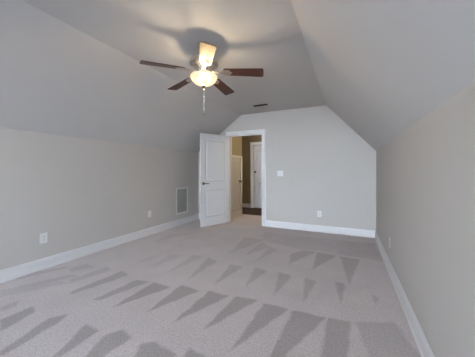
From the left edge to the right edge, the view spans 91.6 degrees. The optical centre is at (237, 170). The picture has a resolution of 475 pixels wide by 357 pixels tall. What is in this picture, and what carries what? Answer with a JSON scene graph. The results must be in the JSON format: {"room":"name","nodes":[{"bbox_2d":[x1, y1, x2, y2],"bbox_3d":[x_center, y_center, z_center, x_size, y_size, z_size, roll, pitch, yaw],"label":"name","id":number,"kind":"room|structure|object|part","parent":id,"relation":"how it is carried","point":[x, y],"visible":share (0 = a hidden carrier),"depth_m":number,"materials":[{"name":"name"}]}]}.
{"room":"empty attic room","nodes":[
{"label":"empty attic room","id":0,"kind":"room"},
{"bbox_2d":[0,128,198,269],"bbox_3d":[-3.053,0.419,1.566,0.120,1.762,9.623,0,0,26],"label":"wall","id":1,"kind":"structure","parent":0,"point":[81,192],"depth_m":3.20,"materials":[{"name":"beige paint"}]},
{"bbox_2d":[40,232,46,243],"bbox_3d":[-2.375,0.824,2.830,0.008,0.125,0.080,0,0,26],"label":"wall outlet","id":2,"kind":"object","parent":1,"relation":"attached to","point":[43,236],"visible":1,"depth_m":2.83,"materials":[{"name":"white plastic"}]},
{"bbox_2d":[0,214,198,282],"bbox_3d":[-2.988,1.134,1.534,0.024,0.132,9.383,0,0,26],"label":"baseboard","id":3,"kind":"structure","parent":1,"relation":"attached to","point":[7,274],"depth_m":3.21,"materials":[{"name":"white paint"}]},
{"bbox_2d":[176,187,187,214],"bbox_3d":[-1.242,0.664,5.187,0.014,0.585,0.410,0,0,26],"label":"air vent","id":4,"kind":"object","parent":1,"relation":"in","point":[181,193],"visible":1,"depth_m":5.17,"materials":[{"name":"white metal"}]},
{"bbox_2d":[0,214,420,356],"bbox_3d":[-1.049,1.200,1.191,3.819,0.001,10.440,0,0,26],"label":"floor","id":5,"kind":"structure","parent":0,"point":[241,287],"depth_m":2.17,"materials":[{"name":"carpet"}]},
{"bbox_2d":[232,136,241,211],"bbox_3d":[-0.125,0.030,6.017,0.100,2.540,0.937,0,0,26],"label":"wall","id":6,"kind":"structure","parent":0,"point":[236,141],"depth_m":6.22,"materials":[{"name":"beige paint"}]},
{"bbox_2d":[232,155,241,213],"bbox_3d":[-0.042,0.343,6.062,0.106,1.495,0.775,0,0,26],"label":"door","id":7,"kind":"structure","parent":6,"relation":"in","point":[236,180],"depth_m":6.14,"materials":[{"name":"white paint"}]},
{"bbox_2d":[232,210,242,217],"bbox_3d":[-0.070,1.134,5.990,0.024,0.132,0.937,0,0,26],"label":"baseboard","id":8,"kind":"structure","parent":6,"relation":"attached to","point":[236,214],"depth_m":6.10,"materials":[{"name":"white paint"}]},
{"bbox_2d":[0,0,474,151],"bbox_3d":[-1.277,-0.862,0.714,4.059,1.023,9.623,0,0,26],"label":"ceiling","id":9,"kind":"structure","parent":0,"point":[72,68],"depth_m":2.16,"materials":[{"name":"white paint"}]},
{"bbox_2d":[139,41,263,114],"bbox_3d":[-0.324,-0.915,2.373,1.168,0.716,1.119,0,0,26],"label":"ceiling fan","id":10,"kind":"object","parent":9,"relation":"hanging from","point":[204,62],"visible":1,"depth_m":2.27,"materials":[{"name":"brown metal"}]},
{"bbox_3d":[-0.689,-0.975,2.138,0.395,0.006,0.133,-5,13,-29],"label":"blade","id":11,"kind":"part","parent":10,"relation":"part of","materials":[{"name":"brown wood"}]},
{"bbox_3d":[-0.635,-0.975,2.607,0.395,0.006,0.133,-5,7,42],"label":"blade","id":12,"kind":"part","parent":10,"relation":"part of","materials":[{"name":"brown wood"}]},
{"bbox_3d":[-0.260,-0.975,1.942,0.132,0.006,0.395,11,2,-12],"label":"blade","id":13,"kind":"part","parent":10,"relation":"part of","materials":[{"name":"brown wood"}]},
{"bbox_3d":[-0.172,-0.975,2.700,0.132,0.006,0.395,-12,-9,23],"label":"blade","id":14,"kind":"part","parent":10,"relation":"part of","materials":[{"name":"brown wood"}]},
{"bbox_3d":[0.059,-0.975,2.289,0.395,0.006,0.132,4,-11,7],"label":"blade","id":15,"kind":"part","parent":10,"relation":"part of","materials":[{"name":"brown wood"}]},
{"bbox_2d":[252,103,268,106],"bbox_3d":[0.445,-1.267,4.467,0.310,0.010,0.120,0,0,26],"label":"ceiling vent","id":16,"kind":"object","parent":9,"relation":"in","point":[265,104],"visible":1,"depth_m":4.47,"materials":[{"name":"white metal"}]},
{"bbox_2d":[242,135,261,203],"bbox_3d":[0.484,0.030,7.542,3.550,2.540,0.100,0,0,26],"label":"wall","id":17,"kind":"structure","parent":0,"point":[246,140],"depth_m":7.58,"materials":[{"name":"beige paint"}]},
{"bbox_2d":[242,203,249,207],"bbox_3d":[0.457,1.134,7.486,3.550,0.132,0.024,0,0,26],"label":"baseboard","id":18,"kind":"structure","parent":17,"relation":"attached to","point":[247,205],"depth_m":7.56,"materials":[{"name":"white paint"}]},
{"bbox_2d":[250,142,261,207],"bbox_3d":[0.865,0.135,7.324,0.975,2.130,0.144,0,0,26],"label":"door","id":19,"kind":"structure","parent":17,"relation":"in","point":[255,147],"depth_m":7.45,"materials":[{"name":"white paint"}]},
{"bbox_2d":[242,207,261,215],"bbox_3d":[0.242,1.250,7.037,3.550,0.099,1.220,0,0,26],"label":"floor","id":20,"kind":"structure","parent":0,"point":[250,211],"depth_m":6.82,"materials":[{"name":"brown wood"}]},
{"bbox_2d":[199,105,375,230],"bbox_3d":[0.777,0.013,4.998,3.819,2.573,0.120,0,0,26],"label":"wall","id":21,"kind":"structure","parent":0,"point":[327,167],"depth_m":4.57,"materials":[{"name":"beige paint"}]},
{"bbox_2d":[200,133,229,226],"bbox_3d":[-0.485,0.194,5.124,0.782,1.988,0.156,0,0,-40],"label":"door","id":22,"kind":"structure","parent":21,"relation":"in","point":[214,149],"depth_m":5.09,"materials":[{"name":"white paint"}]},
{"bbox_2d":[226,129,265,225],"bbox_3d":[0.197,0.144,5.276,0.993,2.112,0.162,0,0,26],"label":"door frame","id":23,"kind":"structure","parent":21,"relation":"attached to","point":[262,132],"depth_m":5.03,"materials":[{"name":"white paint"}]},
{"bbox_2d":[277,171,282,175],"bbox_3d":[0.901,0.055,4.867,0.125,0.120,0.009,0,0,26],"label":"light switch","id":24,"kind":"object","parent":21,"relation":"attached to","point":[279,173],"visible":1,"depth_m":4.87,"materials":[{"name":"white plastic"}]},
{"bbox_2d":[199,214,375,237],"bbox_3d":[0.746,1.134,4.933,3.819,0.132,0.024,0,0,26],"label":"baseboard","id":25,"kind":"structure","parent":21,"relation":"attached to","point":[278,224],"depth_m":4.49,"materials":[{"name":"white paint"}]},
{"bbox_2d":[317,211,321,216],"bbox_3d":[1.607,0.845,4.529,0.080,0.125,0.008,0,0,26],"label":"wall outlet","id":26,"kind":"object","parent":21,"relation":"attached to","point":[319,213],"visible":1,"depth_m":4.53,"materials":[{"name":"white plastic"}]},
{"bbox_2d":[376,82,474,356],"bbox_3d":[0.498,0.475,-0.138,0.120,1.650,9.623,0,0,26],"label":"wall","id":27,"kind":"structure","parent":0,"point":[425,175],"depth_m":1.30,"materials":[{"name":"beige paint"}]},
{"bbox_2d":[375,231,434,356],"bbox_3d":[0.434,1.134,-0.106,0.024,0.132,9.383,0,0,26],"label":"baseboard","id":28,"kind":"structure","parent":27,"relation":"attached to","point":[424,348],"depth_m":1.87,"materials":[{"name":"white paint"}]}
]}

